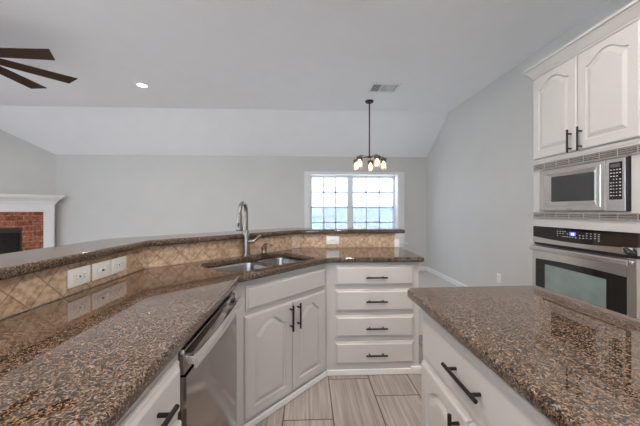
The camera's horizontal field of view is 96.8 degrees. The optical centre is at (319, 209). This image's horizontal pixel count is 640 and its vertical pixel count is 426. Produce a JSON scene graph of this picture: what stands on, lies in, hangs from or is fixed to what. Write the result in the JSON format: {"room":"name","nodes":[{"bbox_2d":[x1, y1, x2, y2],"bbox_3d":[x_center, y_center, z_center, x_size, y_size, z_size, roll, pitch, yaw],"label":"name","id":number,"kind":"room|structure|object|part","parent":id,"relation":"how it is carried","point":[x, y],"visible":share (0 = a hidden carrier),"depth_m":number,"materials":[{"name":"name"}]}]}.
{"room":"kitchen","nodes":[
{"label":"kitchen","id":0,"kind":"room"},
{"bbox_2d":[0,130,54,245],"bbox_3d":[-5.984,-0.257,5.062,0.184,3.070,2.043,0,0,42],"label":"wall","id":1,"kind":"structure","parent":0,"point":[25,167],"depth_m":5.37,"materials":[{"name":"paint"}]},
{"bbox_2d":[0,247,344,320],"bbox_3d":[-0.785,0.753,0.919,1.457,1.050,4.810,0,0,21],"label":"wall","id":2,"kind":"structure","parent":0,"point":[303,247],"depth_m":1.52,"materials":[{"name":"paint"}]},
{"bbox_2d":[0,233,393,319],"bbox_3d":[-0.733,0.295,0.866,1.336,0.134,4.655,0,0,21],"label":"tile backsplash","id":3,"kind":"structure","parent":2,"relation":"attached to","point":[19,294],"depth_m":1.77,"materials":[{"name":"tile"}]},
{"bbox_2d":[67,265,89,288],"bbox_3d":[-1.064,0.294,1.258,0.009,0.080,0.124,0,0,-2],"label":"wall outlet","id":4,"kind":"object","parent":3,"relation":"attached to","point":[81,275],"visible":1,"depth_m":1.25,"materials":[{"name":"white plastic"}]},
{"bbox_2d":[73,271,86,281],"bbox_3d":[-1.062,0.294,1.258,0.004,0.034,0.075,0,0,-2],"label":"socket","id":5,"kind":"object","parent":4,"relation":"attached to","point":[78,276],"depth_m":1.26,"materials":[{"name":"white plastic"}]},
{"bbox_2d":[92,260,110,280],"bbox_3d":[-1.067,0.294,1.393,0.016,0.080,0.124,0,0,-2],"label":"wall outlet","id":6,"kind":"object","parent":3,"relation":"attached to","point":[101,269],"visible":1,"depth_m":1.39,"materials":[{"name":"white plastic"}]},
{"bbox_2d":[111,256,125,274],"bbox_3d":[-1.075,0.294,1.520,0.009,0.080,0.124,0,0,-2],"label":"wall outlet","id":7,"kind":"object","parent":3,"relation":"attached to","point":[118,265],"visible":1,"depth_m":1.51,"materials":[{"name":"white plastic"}]},
{"bbox_2d":[115,261,123,268],"bbox_3d":[-1.073,0.294,1.520,0.004,0.034,0.075,0,0,-2],"label":"socket","id":8,"kind":"object","parent":7,"relation":"attached to","point":[118,264],"depth_m":1.52,"materials":[{"name":"white plastic"}]},
{"bbox_2d":[326,236,338,243],"bbox_3d":[0.124,0.293,2.753,0.124,0.080,0.009,0,0,-2],"label":"wall outlet","id":9,"kind":"object","parent":3,"relation":"attached to","point":[329,239],"visible":1,"depth_m":2.75,"materials":[{"name":"white plastic"}]},
{"bbox_2d":[0,227,404,280],"bbox_3d":[-0.811,0.207,1.002,1.715,0.040,5.069,0,0,22],"label":"bar","id":10,"kind":"object","parent":2,"relation":"on","point":[14,264],"visible":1,"depth_m":1.56,"materials":[{"name":"brown stone"}]},
{"bbox_2d":[394,233,401,246],"bbox_3d":[0.761,0.753,2.837,0.067,1.050,0.156,0,0,-2],"label":"corbel","id":11,"kind":"object","parent":2,"relation":"attached to","point":[397,236],"visible":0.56,"depth_m":2.78,"materials":[{"name":"white paint"}]},
{"bbox_3d":[0.751,0.763,2.849,0.047,1.030,0.131,0,0,-2],"label":"panel","id":12,"kind":"part","parent":11,"relation":"part of","materials":[{"name":"white paint"}]},
{"bbox_2d":[55,154,426,265],"bbox_3d":[-1.649,0.028,5.986,8.110,2.500,0.300,0,0,-2],"label":"wall","id":13,"kind":"structure","parent":0,"point":[107,196],"depth_m":5.79,"materials":[{"name":"paint"}]},
{"bbox_2d":[304,171,407,246],"bbox_3d":[0.718,-0.009,6.039,2.205,1.575,0.347,0,0,-2],"label":"window","id":14,"kind":"structure","parent":13,"relation":"in","point":[398,178],"depth_m":6.09,"materials":[{"name":"white paint"}]},
{"bbox_3d":[0.208,-0.377,6.154,0.805,0.680,0.024,0,0,-2],"label":"sash","id":15,"kind":"part","parent":14,"relation":"part of","materials":[{"name":"glass"}]},
{"bbox_3d":[0.209,0.276,6.124,0.805,0.705,0.024,0,0,-2],"label":"sash","id":16,"kind":"part","parent":14,"relation":"part of","materials":[{"name":"plastic"}]},
{"bbox_3d":[0.703,-0.047,6.165,1.865,1.410,0.080,0,0,-2],"label":"frame","id":17,"kind":"part","parent":14,"relation":"part of","materials":[{"name":"plastic"}]},
{"bbox_3d":[1.147,-0.377,6.194,0.905,0.680,0.024,0,0,-2],"label":"sash","id":18,"kind":"part","parent":14,"relation":"part of","materials":[{"name":"glass"}]},
{"bbox_3d":[1.148,0.276,6.164,0.905,0.705,0.024,0,0,-2],"label":"sash","id":19,"kind":"part","parent":14,"relation":"part of","materials":[{"name":"plastic"}]},
{"bbox_3d":[0.720,0.712,6.001,2.205,0.132,0.270,0,0,-2],"label":"sill","id":20,"kind":"part","parent":14,"relation":"part of","materials":[{"name":"white paint"}]},
{"bbox_2d":[419,266,426,270],"bbox_3d":[-1.518,1.234,5.834,7.560,0.085,0.014,0,0,-2],"label":"baseboard","id":21,"kind":"structure","parent":13,"relation":"attached to","point":[421,268],"depth_m":5.98,"materials":[{"name":"white paint"}]},
{"bbox_2d":[0,0,609,156],"bbox_3d":[-1.972,-1.470,1.193,9.260,0.784,9.350,0,0,-2],"label":"ceiling","id":22,"kind":"structure","parent":0,"point":[224,77],"depth_m":3.42,"materials":[{"name":"paint"}]},
{"bbox_2d":[0,48,77,88],"bbox_3d":[-3.406,-1.582,2.689,1.567,0.310,1.567,0,0,23],"label":"ceiling fan","id":23,"kind":"object","parent":22,"relation":"hanging from","point":[20,53],"visible":1,"depth_m":2.99,"materials":[{"name":"brown wood"}]},
{"bbox_3d":[-3.441,-1.502,3.170,0.140,0.008,0.725,-14,1,-4],"label":"blade","id":24,"kind":"part","parent":23,"relation":"part of","materials":[{"name":"brown wood"}]},
{"bbox_3d":[-2.925,-1.502,2.723,0.725,0.008,0.140,0,-14,-4],"label":"blade","id":25,"kind":"part","parent":23,"relation":"part of","materials":[{"name":"brown wood"}]},
{"bbox_3d":[-3.091,-1.502,3.054,0.140,0.008,0.725,-18,-12,39],"label":"blade","id":26,"kind":"part","parent":23,"relation":"part of","materials":[{"name":"brown wood"}]},
{"bbox_2d":[134,82,149,87],"bbox_3d":[-2.479,-1.737,3.959,0.190,0.008,0.190,0,0,-2],"label":"recessed light","id":27,"kind":"object","parent":22,"relation":"in","point":[138,84],"visible":1,"depth_m":3.96,"materials":[{"name":"white paint"}]},
{"bbox_2d":[353,99,386,168],"bbox_3d":[0.810,-1.201,4.540,0.516,1.082,0.535,0,0,-2],"label":"chandelier","id":28,"kind":"object","parent":22,"relation":"hanging from","point":[359,158],"visible":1,"depth_m":4.53,"materials":[{"name":"brown metal"}]},
{"bbox_3d":[0.789,-1.287,4.537,0.020,0.870,0.020,0,0,-2],"label":"rod","id":29,"kind":"part","parent":28,"relation":"part of","materials":[{"name":"brown metal"}]},
{"bbox_3d":[0.873,-0.745,4.323,0.098,0.169,0.098,0,0,-2],"label":"lamp shade","id":30,"kind":"part","parent":28,"relation":"part of","materials":[{"name":"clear glass"}]},
{"bbox_2d":[367,82,401,92],"bbox_3d":[0.910,-1.736,4.042,0.420,0.010,0.320,0,0,-2],"label":"ceiling vent","id":31,"kind":"object","parent":22,"relation":"in","point":[375,87],"visible":1,"depth_m":4.03,"materials":[{"name":"white metal"}]},
{"bbox_2d":[255,271,457,425],"bbox_3d":[-1.978,1.327,1.343,9.260,0.101,9.650,0,0,-2],"label":"floor","id":32,"kind":"structure","parent":0,"point":[389,399],"depth_m":1.90,"materials":[{"name":"beige tile"}]},
{"bbox_2d":[0,194,64,253],"bbox_3d":[-5.714,0.496,4.817,0.548,1.560,2.060,0,0,43],"label":"fireplace","id":33,"kind":"object","parent":32,"relation":"on","point":[26,220],"visible":0.63,"depth_m":5.26,"materials":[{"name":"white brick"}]},
{"bbox_2d":[1,233,17,253],"bbox_3d":[-5.822,0.678,4.916,0.012,0.520,0.852,0,0,43],"label":"firebox","id":34,"kind":"object","parent":33,"relation":"in","point":[1,233],"depth_m":5.13,"materials":[{"name":"black metal"}]},
{"bbox_3d":[-5.809,0.653,4.904,0.015,0.650,0.914,0,0,43],"label":"door frame","id":35,"kind":"part","parent":33,"relation":"part of","materials":[{"name":"black metal"}]},
{"bbox_2d":[0,194,64,204],"bbox_3d":[-5.790,-0.196,4.886,0.343,0.177,2.060,0,0,43],"label":"mantel shelf","id":36,"kind":"object","parent":33,"relation":"attached to","point":[5,199],"depth_m":5.22,"materials":[{"name":"white paint"}]},
{"bbox_2d":[115,353,181,425],"bbox_3d":[-0.643,0.840,-0.323,0.659,0.872,2.308,0,0,-2],"label":"base cabinet","id":37,"kind":"object","parent":32,"relation":"on","point":[159,404],"visible":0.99,"depth_m":0.70,"materials":[{"name":"white paint"}]},
{"bbox_3d":[-0.374,0.500,0.640,0.039,0.013,0.165,0,0,-2],"label":"handle","id":38,"kind":"part","parent":37,"relation":"part of","materials":[{"name":"brown metal"}]},
{"bbox_3d":[-0.401,0.888,0.614,0.020,0.550,0.431,0,0,-2],"label":"door","id":39,"kind":"part","parent":37,"relation":"part of","materials":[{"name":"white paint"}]},
{"bbox_2d":[0,247,423,425],"bbox_3d":[-0.081,0.383,0.621,1.920,0.040,4.248,0,0,-2],"label":"countertop","id":40,"kind":"structure","parent":37,"relation":"on","point":[84,358],"depth_m":0.83,"materials":[{"name":"brown stone"}]},
{"bbox_2d":[236,201,260,256],"bbox_3d":[-0.575,0.148,2.162,0.146,0.430,0.222,0,0,35],"label":"kitchen faucet","id":41,"kind":"object","parent":40,"relation":"on","point":[246,241],"visible":1,"depth_m":2.20,"materials":[{"name":"silver metal"}]},
{"bbox_3d":[-0.510,0.227,2.211,0.107,0.071,0.030,0,0,7],"label":"lever","id":42,"kind":"part","parent":41,"relation":"part of","materials":[{"name":"silver metal"}]},
{"bbox_2d":[209,257,304,272],"bbox_3d":[-0.423,0.500,2.035,0.468,0.192,0.780,0,0,43],"label":"sink","id":43,"kind":"object","parent":40,"relation":"in","point":[269,262],"visible":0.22,"depth_m":2.17,"materials":[{"name":"metal"}]},
{"bbox_3d":[-0.530,0.500,1.923,0.403,0.192,0.400,0,0,43],"label":"bowl","id":44,"kind":"part","parent":43,"relation":"part of","materials":[{"name":"metal"}]},
{"bbox_3d":[-0.283,0.500,2.192,0.403,0.192,0.280,0,0,43],"label":"bowl","id":45,"kind":"part","parent":43,"relation":"part of","materials":[{"name":"metal"}]},
{"bbox_2d":[260,243,272,254],"bbox_3d":[-0.438,0.316,2.329,0.102,0.094,0.060,0,0,-2],"label":"soap dispenser","id":46,"kind":"object","parent":40,"relation":"on","point":[263,248],"visible":1,"depth_m":2.31,"materials":[{"name":"silver metal"}]},
{"bbox_2d":[178,291,241,425],"bbox_3d":[-0.694,0.839,1.138,0.643,0.858,0.601,0,0,-2],"label":"dishwasher","id":47,"kind":"object","parent":32,"relation":"on","point":[208,360],"visible":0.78,"depth_m":1.08,"materials":[{"name":"silver metal"}]},
{"bbox_3d":[-0.443,0.459,1.151,0.046,0.078,0.597,0,0,-2],"label":"control panel","id":48,"kind":"part","parent":47,"relation":"part of","materials":[{"name":"metal"}]},
{"bbox_3d":[-0.399,0.457,1.148,0.053,0.046,0.575,0,0,-2],"label":"handle","id":49,"kind":"part","parent":47,"relation":"part of","materials":[{"name":"metal"}]},
{"bbox_2d":[232,263,326,425],"bbox_3d":[-0.419,0.840,1.988,0.646,0.872,1.659,0,0,41],"label":"base cabinet","id":50,"kind":"object","parent":32,"relation":"on","point":[281,318],"visible":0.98,"depth_m":1.81,"materials":[{"name":"white paint"}]},
{"bbox_3d":[-0.311,0.916,1.771,0.020,0.600,0.368,0,0,41],"label":"door","id":51,"kind":"part","parent":50,"relation":"part of","materials":[{"name":"white paint"}]},
{"bbox_3d":[-0.195,0.515,1.904,0.020,0.145,0.708,0,0,41],"label":"false drawer","id":52,"kind":"part","parent":50,"relation":"part of","materials":[{"name":"white paint"}]},
{"bbox_3d":[-0.210,1.256,1.890,0.016,0.040,0.781,0,0,41],"label":"trim","id":53,"kind":"part","parent":50,"relation":"part of","materials":[{"name":"white paint"}]},
{"bbox_3d":[-0.184,0.713,1.873,0.040,0.170,0.013,0,0,41],"label":"handle","id":54,"kind":"part","parent":50,"relation":"part of","materials":[{"name":"brown metal"}]},
{"bbox_3d":[-0.140,0.713,1.924,0.040,0.170,0.013,0,0,41],"label":"handle","id":55,"kind":"part","parent":50,"relation":"part of","materials":[{"name":"brown metal"}]},
{"bbox_3d":[-0.074,0.916,2.042,0.020,0.600,0.341,0,0,41],"label":"door","id":56,"kind":"part","parent":50,"relation":"part of","materials":[{"name":"white paint"}]},
{"bbox_2d":[326,262,421,375],"bbox_3d":[0.409,0.840,2.450,0.745,0.872,0.598,0,0,-2],"label":"base cabinet","id":57,"kind":"object","parent":32,"relation":"on","point":[372,323],"visible":0.96,"depth_m":2.19,"materials":[{"name":"white paint"}]},
{"bbox_3d":[0.423,1.105,2.200,0.616,0.171,0.020,0,0,-2],"label":"drawer","id":58,"kind":"part","parent":57,"relation":"part of","materials":[{"name":"white paint"}]},
{"bbox_3d":[0.423,0.899,2.200,0.616,0.166,0.020,0,0,-2],"label":"drawer","id":59,"kind":"part","parent":57,"relation":"part of","materials":[{"name":"white paint"}]},
{"bbox_3d":[0.423,0.700,2.200,0.616,0.169,0.020,0,0,-2],"label":"drawer","id":60,"kind":"part","parent":57,"relation":"part of","materials":[{"name":"white paint"}]},
{"bbox_3d":[0.423,0.507,2.200,0.616,0.154,0.020,0,0,-2],"label":"drawer","id":61,"kind":"part","parent":57,"relation":"part of","materials":[{"name":"white paint"}]},
{"bbox_3d":[0.422,1.246,2.201,0.740,0.060,0.018,0,0,-2],"label":"trim","id":62,"kind":"part","parent":57,"relation":"part of","materials":[{"name":"white paint"}]},
{"bbox_3d":[0.434,1.110,2.171,0.165,0.013,0.039,0,0,-2],"label":"handle","id":63,"kind":"part","parent":57,"relation":"part of","materials":[{"name":"brown metal"}]},
{"bbox_3d":[0.434,0.905,2.171,0.165,0.013,0.039,0,0,-2],"label":"handle","id":64,"kind":"part","parent":57,"relation":"part of","materials":[{"name":"brown metal"}]},
{"bbox_3d":[0.434,0.700,2.171,0.165,0.013,0.039,0,0,-2],"label":"handle","id":65,"kind":"part","parent":57,"relation":"part of","materials":[{"name":"brown metal"}]},
{"bbox_3d":[0.434,0.516,2.171,0.165,0.013,0.039,0,0,-2],"label":"handle","id":66,"kind":"part","parent":57,"relation":"part of","materials":[{"name":"brown metal"}]},
{"bbox_2d":[422,311,554,425],"bbox_3d":[0.759,0.840,0.297,0.619,0.872,2.000,0,0,-2],"label":"base cabinet","id":67,"kind":"object","parent":32,"relation":"on","point":[458,389],"visible":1,"depth_m":0.93,"materials":[{"name":"white paint"}]},
{"bbox_3d":[0.465,0.914,1.079,0.020,0.497,0.364,0,0,-2],"label":"door","id":68,"kind":"part","parent":67,"relation":"part of","materials":[{"name":"white paint"}]},
{"bbox_3d":[0.442,0.763,0.942,0.040,0.170,0.013,0,0,-2],"label":"handle","id":69,"kind":"part","parent":67,"relation":"part of","materials":[{"name":"brown metal"}]},
{"bbox_3d":[0.444,0.536,0.891,0.039,0.013,0.195,0,0,-2],"label":"handle","id":70,"kind":"part","parent":67,"relation":"part of","materials":[{"name":"brown metal"}]},
{"bbox_2d":[407,285,639,425],"bbox_3d":[0.769,0.383,0.300,0.654,0.040,2.135,0,0,-2],"label":"countertop","id":71,"kind":"structure","parent":67,"relation":"on","point":[576,362],"depth_m":0.76,"materials":[{"name":"brown stone"}]},
{"bbox_2d":[523,0,639,232],"bbox_3d":[2.095,0.041,2.031,0.655,2.470,0.882,0,0,-2],"label":"tall cabinet","id":72,"kind":"object","parent":32,"relation":"on","point":[586,92],"visible":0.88,"depth_m":1.89,"materials":[{"name":"white paint"}]},
{"bbox_3d":[1.809,-0.755,2.197,0.020,0.670,0.388,0,0,-2],"label":"door","id":73,"kind":"part","parent":72,"relation":"part of","materials":[{"name":"white paint"}]},
{"bbox_3d":[1.787,-0.494,2.040,0.040,0.165,0.013,0,0,-2],"label":"handle","id":74,"kind":"part","parent":72,"relation":"part of","materials":[{"name":"brown metal"}]},
{"bbox_3d":[1.790,-0.494,1.962,0.040,0.165,0.013,0,0,-2],"label":"handle","id":75,"kind":"part","parent":72,"relation":"part of","materials":[{"name":"brown metal"}]},
{"bbox_3d":[2.096,-1.148,2.031,0.652,0.092,0.882,0,0,-2],"label":"crown moulding","id":76,"kind":"part","parent":72,"relation":"part of","materials":[{"name":"white paint"}]},
{"bbox_2d":[529,226,639,318],"bbox_3d":[2.059,0.470,2.016,0.635,0.675,0.756,0,0,-2],"label":"wall oven","id":77,"kind":"object","parent":72,"relation":"in","point":[590,266],"visible":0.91,"depth_m":1.89,"materials":[{"name":"silver metal"}]},
{"bbox_3d":[1.770,0.309,2.010,0.056,0.042,0.722,0,0,-2],"label":"handle","id":78,"kind":"part","parent":77,"relation":"part of","materials":[{"name":"metal"}]},
{"bbox_3d":[1.811,0.560,2.014,0.022,0.345,0.674,0,0,-2],"label":"glass","id":79,"kind":"part","parent":77,"relation":"part of","materials":[{"name":"black glass"}]},
{"bbox_3d":[1.815,0.183,2.005,0.021,0.101,0.756,0,0,-2],"label":"control panel","id":80,"kind":"part","parent":77,"relation":"part of","materials":[{"name":"black glass"}]},
{"bbox_2d":[622,247,635,255],"bbox_3d":[1.801,0.244,1.664,0.032,0.047,0.073,0,0,-2],"label":"safety latch","id":81,"kind":"object","parent":77,"relation":"attached to","point":[629,251],"visible":1,"depth_m":1.65,"materials":[{"name":"white plastic"}]},
{"bbox_3d":[1.823,-0.403,2.019,0.006,0.018,0.750,0,0,-2],"label":"light rail","id":82,"kind":"part","parent":72,"relation":"part of","materials":[{"name":"white paint"}]},
{"bbox_2d":[533,144,639,220],"bbox_3d":[2.020,-0.159,2.019,0.453,0.443,0.772,0,0,-2],"label":"microwave","id":83,"kind":"object","parent":72,"relation":"in","point":[605,185],"visible":1,"depth_m":1.91,"materials":[{"name":"silver metal"}]},
{"bbox_3d":[1.807,-0.155,2.058,0.030,0.322,0.515,0,0,-2],"label":"door","id":84,"kind":"part","parent":83,"relation":"part of","materials":[{"name":"metal"}]},
{"bbox_3d":[1.823,-0.155,1.742,0.024,0.322,0.110,0,0,-2],"label":"control panel","id":85,"kind":"part","parent":83,"relation":"part of","materials":[{"name":"metal"}]},
{"bbox_3d":[1.825,-0.755,1.808,0.020,0.670,0.379,0,0,-2],"label":"door","id":86,"kind":"part","parent":72,"relation":"part of","materials":[{"name":"white paint"}]},
{"bbox_2d":[427,0,633,286],"bbox_3d":[2.529,-0.257,1.383,0.150,3.070,9.250,0,0,-2],"label":"wall","id":87,"kind":"structure","parent":0,"point":[480,162],"depth_m":3.91,"materials":[{"name":"paint"}]},
{"bbox_2d":[427,267,468,286],"bbox_3d":[2.327,1.234,4.215,0.014,0.085,3.546,0,0,-2],"label":"baseboard","id":88,"kind":"structure","parent":87,"relation":"attached to","point":[455,282],"depth_m":5.12,"materials":[{"name":"white paint"}]},
{"bbox_2d":[497,273,500,282],"bbox_3d":[2.350,0.893,3.732,0.009,0.120,0.075,0,0,-2],"label":"wall outlet","id":89,"kind":"object","parent":87,"relation":"attached to","point":[498,274],"visible":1,"depth_m":3.73,"materials":[{"name":"white plastic"}]},
{"label":"outside","id":90,"kind":"structure","parent":0,"visible":0},
{"bbox_3d":[0.000,1.678,0.000,80.000,0.200,80.000,0,0,-2],"label":"ground","id":91,"kind":"structure","parent":90,"visible":0},
{"bbox_2d":[312,208,391,227],"bbox_3d":[1.448,0.718,13.108,18.000,1.720,0.070,0,0,-2],"label":"fence","id":92,"kind":"object","parent":91,"relation":"on","point":[359,214],"visible":0.06,"depth_m":13.08,"materials":[{"name":"grey wood"}]}
]}

